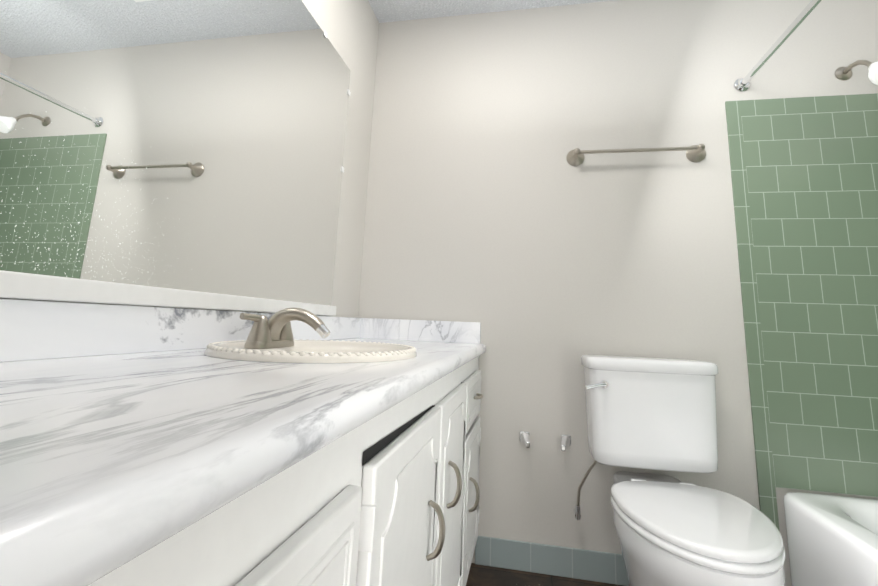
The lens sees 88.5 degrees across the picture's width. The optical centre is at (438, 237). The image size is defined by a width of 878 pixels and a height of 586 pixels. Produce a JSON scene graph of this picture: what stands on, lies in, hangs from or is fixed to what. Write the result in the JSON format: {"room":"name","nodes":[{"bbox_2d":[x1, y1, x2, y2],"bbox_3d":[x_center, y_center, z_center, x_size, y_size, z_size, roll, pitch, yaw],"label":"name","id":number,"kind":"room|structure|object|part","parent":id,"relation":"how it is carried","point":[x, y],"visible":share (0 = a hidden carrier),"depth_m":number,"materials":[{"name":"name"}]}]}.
{"room":"bathroom","nodes":[
{"label":"bathroom","id":0,"kind":"room"},
{"bbox_2d":[0,0,378,317],"bbox_3d":[-0.635,-0.150,0.908,0.100,2.400,2.650,0,-11,11],"label":"wall","id":1,"kind":"structure","parent":0,"point":[350,28],"depth_m":1.96,"materials":[{"name":"paint"}]},
{"bbox_2d":[0,0,350,315],"bbox_3d":[-0.508,-0.330,1.214,0.026,1.038,1.282,0,-11,11],"label":"mirror","id":2,"kind":"object","parent":1,"relation":"attached to","point":[177,153],"visible":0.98,"depth_m":0.95,"materials":[{"name":"clear glass"}]},
{"bbox_2d":[0,299,359,358],"bbox_3d":[-0.586,0.170,0.836,0.019,0.088,2.444,0,-11,11],"label":"backsplash","id":3,"kind":"structure","parent":1,"relation":"attached to","point":[29,329],"depth_m":0.78,"materials":[{"name":"white stone"}]},
{"bbox_2d":[368,0,614,22],"bbox_3d":[0.625,-1.375,0.900,2.570,0.100,2.650,0,-11,11],"label":"ceiling","id":4,"kind":"structure","parent":0,"point":[392,10],"depth_m":2.16,"materials":[{"name":"white paint"}]},
{"bbox_2d":[466,563,622,585],"bbox_3d":[0.527,1.079,0.434,2.570,0.100,2.650,0,-11,11],"label":"floor","id":5,"kind":"structure","parent":0,"point":[480,575],"depth_m":1.65,"materials":[{"name":"wood"}]},
{"bbox_2d":[72,351,485,585],"bbox_3d":[-0.322,0.641,0.690,0.596,0.790,2.444,0,-11,11],"label":"bathroom vanity","id":6,"kind":"object","parent":5,"relation":"on","point":[391,499],"depth_m":0.54,"materials":[{"name":"wood"}]},
{"bbox_2d":[0,339,485,585],"bbox_3d":[-0.317,0.233,0.770,0.574,0.040,2.444,0,-11,11],"label":"countertop","id":7,"kind":"structure","parent":6,"relation":"on","point":[101,456],"depth_m":0.31,"materials":[{"name":"white stone"}]},
{"bbox_2d":[236,307,335,342],"bbox_3d":[-0.341,0.213,1.072,0.177,0.094,0.215,0,-11,11],"label":"faucet","id":8,"kind":"object","parent":7,"relation":"on","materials":[{"name":"silver metal"}]},
{"bbox_2d":[140,339,439,366],"bbox_3d":[-0.277,0.326,1.029,0.444,0.158,0.524,0,-11,11],"label":"sink","id":9,"kind":"object","parent":7,"relation":"in","point":[342,352],"depth_m":0.94,"materials":[{"name":"white ceramic"}]},
{"bbox_2d":[573,354,784,585],"bbox_3d":[0.695,0.793,1.341,0.473,0.812,0.729,1,-11,8],"label":"toilet","id":10,"kind":"object","parent":5,"relation":"on","point":[655,413],"visible":1,"depth_m":1.44,"materials":[{"name":"white ceramic"}]},
{"bbox_3d":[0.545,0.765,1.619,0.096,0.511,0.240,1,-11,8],"label":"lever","id":11,"kind":"part","parent":10,"relation":"part of","materials":[{"name":"silver metal"}]},
{"bbox_3d":[0.759,0.464,1.657,0.444,0.044,0.216,1,-11,8],"label":"tank lid","id":12,"kind":"part","parent":10,"relation":"part of","materials":[{"name":"white ceramic"}]},
{"bbox_3d":[0.752,0.642,1.626,0.424,0.316,0.196,1,-11,8],"label":"tank","id":13,"kind":"part","parent":10,"relation":"part of","materials":[{"name":"white ceramic"}]},
{"bbox_3d":[0.695,0.764,1.234,0.386,0.042,0.500,1,-11,8],"label":"lid","id":14,"kind":"part","parent":10,"relation":"part of","materials":[{"name":"white ceramic"}]},
{"bbox_3d":[0.692,0.772,1.212,0.390,0.018,0.467,1,-11,8],"label":"seat","id":15,"kind":"part","parent":10,"relation":"part of","materials":[{"name":"white ceramic"}]},
{"bbox_3d":[0.696,0.992,1.260,0.380,0.392,0.639,1,-11,8],"label":"bowl","id":16,"kind":"part","parent":10,"relation":"part of","materials":[{"name":"white ceramic"}]},
{"bbox_2d":[783,492,877,585],"bbox_3d":[1.414,0.932,0.764,0.756,0.380,1.509,0,-11,11],"label":"bathtub","id":17,"kind":"object","parent":5,"relation":"on","point":[832,540],"visible":0.96,"depth_m":1.38,"materials":[{"name":"ceramic"}]},
{"bbox_2d":[358,0,877,585],"bbox_3d":[0.820,0.094,1.895,2.370,2.400,0.100,0,-11,11],"label":"wall","id":18,"kind":"structure","parent":0,"point":[518,236],"depth_m":1.92,"materials":[{"name":"paint"}]},
{"bbox_2d":[360,319,479,342],"bbox_3d":[-0.085,0.401,1.950,0.530,0.088,0.019,0,-11,11],"label":"backsplash","id":19,"kind":"structure","parent":18,"relation":"attached to","point":[438,331],"depth_m":1.94,"materials":[{"name":"white stone"}]},
{"bbox_2d":[520,431,570,450],"bbox_3d":[0.414,0.793,1.757,0.198,0.050,0.052,0,-11,11],"label":"toilet paper holder","id":20,"kind":"object","parent":18,"relation":"attached to","point":[565,440],"visible":1,"depth_m":1.76,"materials":[{"name":"silver metal"}]},
{"bbox_2d":[475,536,627,585],"bbox_3d":[0.661,1.213,1.649,1.062,0.100,0.008,0,-11,11],"label":"baseboard","id":21,"kind":"structure","parent":18,"relation":"attached to","point":[591,565],"depth_m":1.69,"materials":[{"name":"tile"}]},
{"bbox_2d":[566,144,705,165],"bbox_3d":[0.826,-0.357,1.889,0.558,0.076,0.077,0,-11,11],"label":"towel rail","id":22,"kind":"object","parent":18,"relation":"attached to","point":[694,153],"visible":1,"depth_m":1.87,"materials":[{"name":"silver metal"}]},
{"bbox_2d":[725,100,779,531],"bbox_3d":[1.194,0.297,1.724,0.053,1.768,0.008,0,-11,11],"label":"trim","id":23,"kind":"structure","parent":18,"relation":"attached to","point":[760,420],"depth_m":1.72,"materials":[{"name":"green tile"}]},
{"bbox_2d":[734,0,821,91],"bbox_3d":[1.128,-0.786,1.165,0.060,0.060,1.520,0,-11,11],"label":"curtain rod","id":24,"kind":"object","parent":18,"relation":"attached to","point":[741,84],"visible":1,"depth_m":1.62,"materials":[{"name":"silver metal"}]},
{"bbox_2d":[740,93,877,496],"bbox_3d":[1.597,0.159,1.671,0.758,1.486,0.008,0,-11,11],"label":"wall tile","id":25,"kind":"structure","parent":18,"relation":"attached to","point":[812,170],"depth_m":1.70,"materials":[{"name":"green tile"}]},
{"bbox_2d":[835,60,877,85],"bbox_3d":[1.613,-0.628,1.700,0.094,0.182,0.244,0,-11,11],"label":"shower head","id":26,"kind":"object","parent":18,"relation":"attached to","point":[843,73],"visible":1,"depth_m":1.72}
]}

